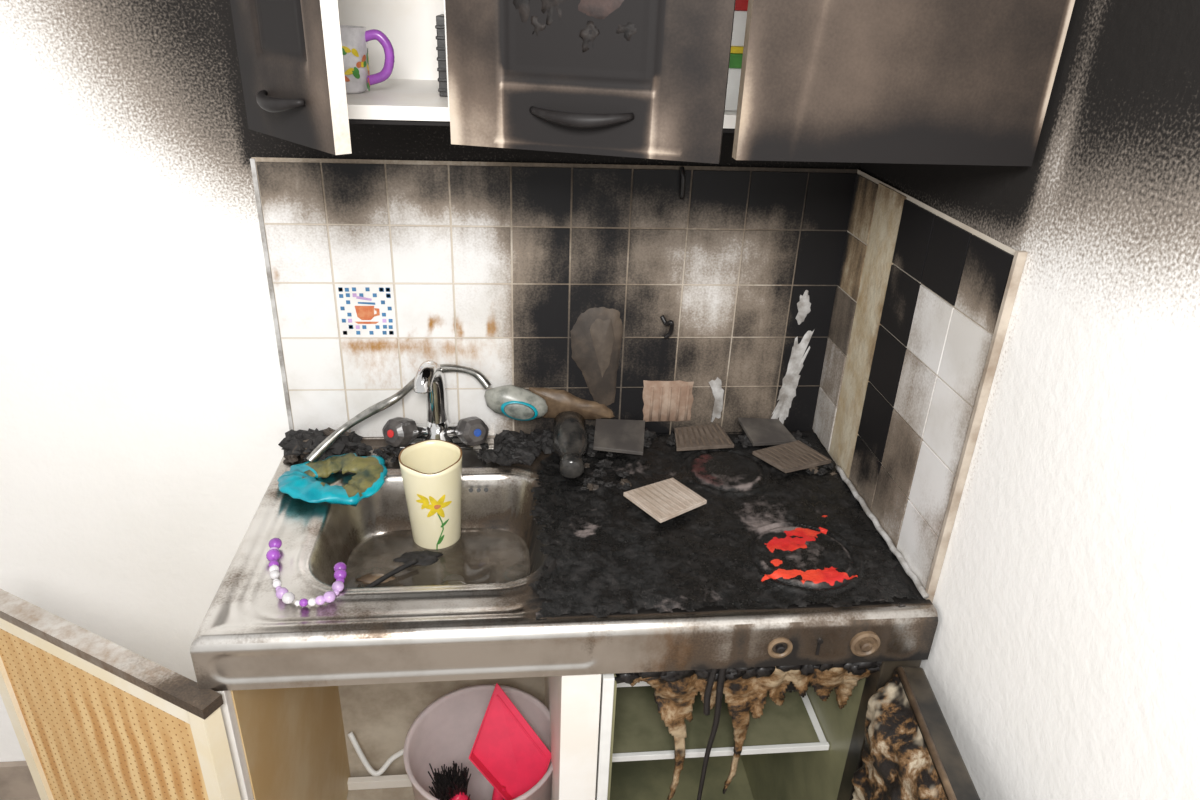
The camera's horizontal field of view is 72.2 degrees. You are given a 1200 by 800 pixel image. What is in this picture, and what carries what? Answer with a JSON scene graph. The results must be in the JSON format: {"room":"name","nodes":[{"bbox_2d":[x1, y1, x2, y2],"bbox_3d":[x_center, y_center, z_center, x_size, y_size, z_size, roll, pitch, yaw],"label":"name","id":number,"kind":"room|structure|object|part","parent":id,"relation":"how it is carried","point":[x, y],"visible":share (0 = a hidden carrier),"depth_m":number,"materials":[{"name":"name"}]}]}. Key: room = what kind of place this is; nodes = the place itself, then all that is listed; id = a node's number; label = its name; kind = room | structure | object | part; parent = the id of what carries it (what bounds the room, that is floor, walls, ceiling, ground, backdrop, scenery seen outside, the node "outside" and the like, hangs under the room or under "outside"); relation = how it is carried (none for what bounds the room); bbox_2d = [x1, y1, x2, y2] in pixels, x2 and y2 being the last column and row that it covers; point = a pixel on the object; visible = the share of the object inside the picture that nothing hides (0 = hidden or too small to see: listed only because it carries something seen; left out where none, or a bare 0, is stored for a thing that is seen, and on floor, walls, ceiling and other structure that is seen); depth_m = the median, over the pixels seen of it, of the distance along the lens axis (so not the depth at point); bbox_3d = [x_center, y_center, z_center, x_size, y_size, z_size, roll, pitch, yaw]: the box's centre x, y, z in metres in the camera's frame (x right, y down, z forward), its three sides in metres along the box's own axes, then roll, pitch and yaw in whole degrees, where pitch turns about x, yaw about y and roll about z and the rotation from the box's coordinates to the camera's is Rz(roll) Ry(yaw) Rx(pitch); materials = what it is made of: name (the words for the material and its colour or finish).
{"room":"fire-damaged room","nodes":[
{"label":"fire-damaged room","id":0,"kind":"room"},
{"bbox_2d":[0,797,40,799],"bbox_3d":[-0.976,1.475,0.717,3.000,0.050,2.600,-1,26,-6],"label":"floor","id":1,"kind":"structure","parent":0,"point":[36,798],"depth_m":1.83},
{"bbox_2d":[216,674,601,799],"bbox_3d":[-0.299,0.628,1.516,0.526,0.815,0.518,-1,26,-6],"label":"base cabinet","id":2,"kind":"object","parent":1,"relation":"on","point":[346,742],"visible":0.31,"depth_m":1.47,"materials":[{"name":"white wood"}]},
{"bbox_2d":[0,589,240,799],"bbox_3d":[-0.733,0.655,1.302,0.497,0.722,0.030,14,28,22],"label":"door","id":3,"kind":"structure","parent":2,"relation":"attached to","point":[92,717],"depth_m":1.19,"materials":[{"name":"beige paint"}]},
{"bbox_3d":[-0.720,0.339,1.147,0.497,0.017,0.030,14,28,22],"label":"steel rail","id":4,"kind":"part","parent":3,"relation":"part of","materials":[{"name":"silver metal"}]},
{"bbox_2d":[403,684,552,799],"bbox_3d":[-0.221,0.803,1.587,0.282,0.402,0.282,-1,26,-6],"label":"bucket","id":5,"kind":"object","parent":2,"relation":"on","point":[445,732],"visible":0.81,"depth_m":1.60,"materials":[{"name":"plastic"}]},
{"bbox_2d":[428,761,470,799],"bbox_3d":[-0.241,0.733,1.486,0.134,0.186,0.059,2,26,0],"label":"brush","id":6,"kind":"object","parent":5,"relation":"in","point":[449,786],"visible":1,"depth_m":1.45,"materials":[{"name":"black plastic"}]},
{"bbox_3d":[-0.222,0.759,1.482,0.097,0.144,0.029,6,26,7],"label":"brush handle","id":7,"kind":"part","parent":6,"relation":"part of","materials":[{"name":"red plastic"}]},
{"bbox_2d":[469,683,550,799],"bbox_3d":[-0.167,0.688,1.508,0.139,0.293,0.112,17,30,27],"label":"dustpan","id":8,"kind":"object","parent":5,"relation":"in","point":[506,750],"visible":0.94,"depth_m":1.51,"materials":[{"name":"red plastic"}]},
{"bbox_3d":[-0.192,0.768,1.516,0.030,0.141,0.043,12,28,19],"label":"handle","id":9,"kind":"part","parent":8,"relation":"part of","materials":[{"name":"red plastic"}]},
{"bbox_2d":[190,431,937,690],"bbox_3d":[-0.051,0.236,1.344,0.994,0.115,0.546,-1,26,-6],"label":"countertop","id":10,"kind":"structure","parent":2,"relation":"on","point":[469,613],"depth_m":1.13,"materials":[{"name":"metal"}]},
{"bbox_2d":[266,538,346,606],"bbox_3d":[-0.429,0.244,1.155,0.168,0.019,0.099,14,28,22],"label":"bracelet","id":11,"kind":"object","parent":10,"relation":"on","point":[340,573],"visible":1,"depth_m":1.14,"materials":[{"name":"purple plastic"}]},
{"bbox_2d":[277,453,387,506],"bbox_3d":[-0.446,0.130,1.373,0.177,0.041,0.154,-1,26,-6],"label":"plate","id":12,"kind":"object","parent":10,"relation":"on","point":[300,482],"visible":1,"depth_m":1.36,"materials":[{"name":"plastic"}]},
{"bbox_2d":[356,550,442,587],"bbox_3d":[-0.300,0.288,1.310,0.198,0.025,0.163,-1,26,-6],"label":"residue","id":13,"kind":"object","parent":10,"relation":"in","point":[424,558],"visible":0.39,"depth_m":1.34,"materials":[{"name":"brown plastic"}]},
{"bbox_2d":[306,364,547,461],"bbox_3d":[-0.306,0.015,1.466,0.422,0.140,0.092,-4,27,-13],"label":"shower","id":14,"kind":"object","parent":10,"relation":"on","point":[511,401],"visible":0.88,"depth_m":1.46,"materials":[{"name":"metal"}]},
{"bbox_2d":[399,439,461,549],"bbox_3d":[-0.282,0.166,1.394,0.103,0.172,0.103,-1,26,-6],"label":"tumbler","id":15,"kind":"object","parent":10,"relation":"on","point":[431,470],"visible":1,"depth_m":1.37,"materials":[{"name":"beige ceramic"}]},
{"bbox_3d":[-0.273,0.203,1.364,0.058,0.116,0.010,-4,27,-12],"label":"printed flower","id":16,"kind":"part","parent":15,"relation":"part of","materials":[{"name":"yellow paint"}]},
{"bbox_2d":[382,360,488,449],"bbox_3d":[-0.293,0.011,1.457,0.189,0.181,0.106,-1,26,-6],"label":"mixer tap","id":17,"kind":"object","parent":10,"relation":"on","point":[401,432],"visible":0.97,"depth_m":1.46,"materials":[{"name":"silver metal"}]},
{"bbox_3d":[-0.357,0.057,1.475,0.055,0.055,0.058,16,29,25],"label":"hot knob","id":18,"kind":"part","parent":17,"relation":"part of","materials":[{"name":"grey plastic"}]},
{"bbox_3d":[-0.231,0.056,1.486,0.055,0.056,0.058,-14,30,-29],"label":"cold knob","id":19,"kind":"part","parent":17,"relation":"part of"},
{"bbox_2d":[278,424,836,490],"bbox_3d":[-0.074,0.100,1.469,0.997,0.058,0.220,-1,26,-6],"label":"debris","id":20,"kind":"object","parent":10,"relation":"on","point":[510,447],"visible":0.62,"depth_m":1.47,"materials":[{"name":"black"}]},
{"bbox_2d":[528,433,920,619],"bbox_3d":[0.164,0.176,1.354,0.570,0.010,0.512,-1,26,-6],"label":"cooktop","id":21,"kind":"object","parent":10,"relation":"in","point":[764,536],"visible":0.82,"depth_m":1.27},
{"bbox_2d":[552,411,587,478],"bbox_3d":[-0.052,0.078,1.462,0.064,0.066,0.159,-1,26,-6],"label":"bottle","id":22,"kind":"object","parent":21,"relation":"on","point":[569,437],"visible":1,"depth_m":1.44,"materials":[{"name":"plastic"}]},
{"bbox_2d":[593,419,644,454],"bbox_3d":[0.035,0.066,1.514,0.092,0.027,0.086,4,26,3],"label":"tile","id":23,"kind":"object","parent":21,"relation":"on","point":[611,435],"depth_m":1.51,"materials":[{"name":"grey tile"}]},
{"bbox_2d":[623,478,706,522],"bbox_3d":[0.106,0.160,1.349,0.100,0.008,0.095,-16,32,-33],"label":"tile","id":24,"kind":"object","parent":21,"relation":"on","point":[664,500],"depth_m":1.34,"materials":[{"name":"tile"}]},
{"bbox_2d":[674,417,830,472],"bbox_3d":[0.266,0.078,1.513,0.244,0.031,0.196,-8,28,-20],"label":"tiles","id":25,"kind":"object","parent":21,"relation":"on","point":[795,455],"depth_m":1.52,"materials":[{"name":"grey tile"}]},
{"bbox_2d":[595,660,979,799],"bbox_3d":[0.216,0.715,1.373,0.462,0.824,0.949,-1,26,-6],"label":"mini fridge","id":26,"kind":"object","parent":1,"relation":"on","point":[865,730],"visible":0.57,"depth_m":1.27,"materials":[{"name":"white plastic"}]},
{"bbox_2d":[630,666,870,799],"bbox_3d":[0.212,0.513,1.267,0.396,0.348,0.049,-1,26,-6],"label":"plastic","id":27,"kind":"object","parent":26,"relation":"hanging from","point":[745,690],"depth_m":1.24,"materials":[{"name":"brown plastic"}]},
{"bbox_3d":[0.419,0.728,1.377,0.058,0.812,0.037,-1,26,-6],"label":"charred frame","id":28,"kind":"part","parent":26,"relation":"part of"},
{"bbox_2d":[0,0,860,761],"bbox_3d":[-1.057,-0.198,1.336,3.000,2.400,0.001,-1,26,-6],"label":"wall","id":29,"kind":"structure","parent":0,"point":[144,418],"depth_m":1.39,"materials":[{"name":"paint"}]},
{"bbox_2d":[0,761,39,798],"bbox_3d":[-1.596,0.841,1.784,2.000,0.100,0.014,-1,26,-6],"label":"baseboard","id":30,"kind":"structure","parent":29,"relation":"attached to","point":[16,780],"depth_m":1.81,"materials":[{"name":"beige wood"}]},
{"bbox_2d":[250,157,860,438],"bbox_3d":[-0.062,-0.150,1.449,0.997,0.517,0.034,-1,26,-6],"label":"tile backsplash","id":31,"kind":"structure","parent":29,"relation":"attached to","point":[668,298],"depth_m":1.43,"materials":[{"name":"tile"}]},
{"bbox_3d":[-0.556,-0.152,1.408,0.007,0.510,0.009,-1,26,-6],"label":"edge trim","id":32,"kind":"part","parent":31,"relation":"part of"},
{"bbox_2d":[338,287,393,334],"bbox_3d":[-0.403,-0.153,1.419,0.086,0.086,0.001,-1,26,-6],"label":"print","id":33,"kind":"object","parent":31,"relation":"attached to","point":[361,310],"depth_m":1.42,"materials":[{"name":"white tile"}]},
{"bbox_2d":[230,0,1074,165],"bbox_3d":[0.035,-0.637,0.948,0.883,0.622,0.509,-1,26,-6],"label":"upper cabinet","id":34,"kind":"object","parent":29,"relation":"attached to","point":[944,82],"visible":1,"depth_m":0.87,"materials":[{"name":"silver metal"}]},
{"bbox_3d":[-0.339,-0.310,0.859,0.025,0.017,0.095,-22,35,-40],"label":"door handle","id":35,"kind":"part","parent":34,"relation":"part of","materials":[{"name":"grey metal"}]},
{"bbox_3d":[-0.323,-0.549,0.756,0.004,0.600,0.200,-22,35,-40],"label":"door","id":36,"kind":"part","parent":34,"relation":"part of","materials":[{"name":"grey metal"}]},
{"bbox_3d":[-0.318,-0.551,0.761,0.018,0.600,0.200,-22,35,-40],"label":"door","id":37,"kind":"part","parent":34,"relation":"part of","materials":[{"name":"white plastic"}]},
{"bbox_2d":[340,25,394,93],"bbox_3d":[-0.329,-0.443,1.071,0.103,0.078,0.078,-16,31,-32],"label":"patterned mug","id":38,"kind":"object","parent":34,"relation":"in","point":[354,39],"visible":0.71,"depth_m":1.05,"materials":[{"name":"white ceramic"}]},
{"bbox_3d":[-0.287,-0.444,1.068,0.040,0.068,0.012,-1,26,-6],"label":"handle","id":39,"kind":"part","parent":38,"relation":"part of","materials":[{"name":"purple ceramic"}]},
{"bbox_2d":[435,14,447,96],"bbox_3d":[-0.204,-0.458,1.092,0.018,0.096,0.093,-1,26,-6],"label":"wire basket","id":40,"kind":"object","parent":34,"relation":"in","point":[440,22],"visible":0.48,"depth_m":1.05,"materials":[{"name":"metal"}]},
{"bbox_3d":[-0.022,-0.299,0.874,0.115,0.017,0.026,7,27,9],"label":"door handle","id":41,"kind":"part","parent":34,"relation":"part of","materials":[{"name":"grey metal"}]},
{"bbox_3d":[-0.009,-0.539,0.771,0.300,0.600,0.003,7,27,9],"label":"door","id":42,"kind":"part","parent":34,"relation":"part of","materials":[{"name":"grey metal"}]},
{"bbox_3d":[-0.008,-0.543,0.778,0.300,0.600,0.018,7,27,9],"label":"door","id":43,"kind":"part","parent":34,"relation":"part of","materials":[{"name":"white plastic"}]},
{"bbox_2d":[725,0,747,110],"bbox_3d":[0.165,-0.442,1.045,0.067,0.136,0.062,-1,26,-6],"label":"packet","id":44,"kind":"object","parent":34,"relation":"in","point":[741,6],"visible":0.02,"depth_m":1.02,"materials":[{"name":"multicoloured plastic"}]},
{"bbox_3d":[0.326,-0.534,0.784,0.340,0.600,0.018,-1,26,-6],"label":"door","id":45,"kind":"part","parent":34,"relation":"part of","materials":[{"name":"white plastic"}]},
{"bbox_3d":[0.327,-0.530,0.776,0.340,0.600,0.001,-1,26,-6],"label":"door","id":46,"kind":"part","parent":34,"relation":"part of","materials":[{"name":"grey metal"}]},
{"bbox_2d":[860,0,1199,799],"bbox_3d":[0.561,0.362,0.332,0.001,2.400,2.600,-1,26,-6],"label":"wall","id":47,"kind":"structure","parent":0,"point":[1063,662],"depth_m":0.84,"materials":[{"name":"paint"}]},
{"bbox_2d":[812,170,1027,601],"bbox_3d":[0.449,-0.049,1.285,0.018,0.519,0.512,-1,26,-6],"label":"tile backsplash","id":48,"kind":"structure","parent":47,"relation":"attached to","point":[924,300],"depth_m":1.21,"materials":[{"name":"tile"}]},
{"bbox_3d":[0.476,0.062,1.062,0.012,0.519,0.006,-1,26,-6],"label":"edge trim","id":49,"kind":"part","parent":48,"relation":"part of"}
]}

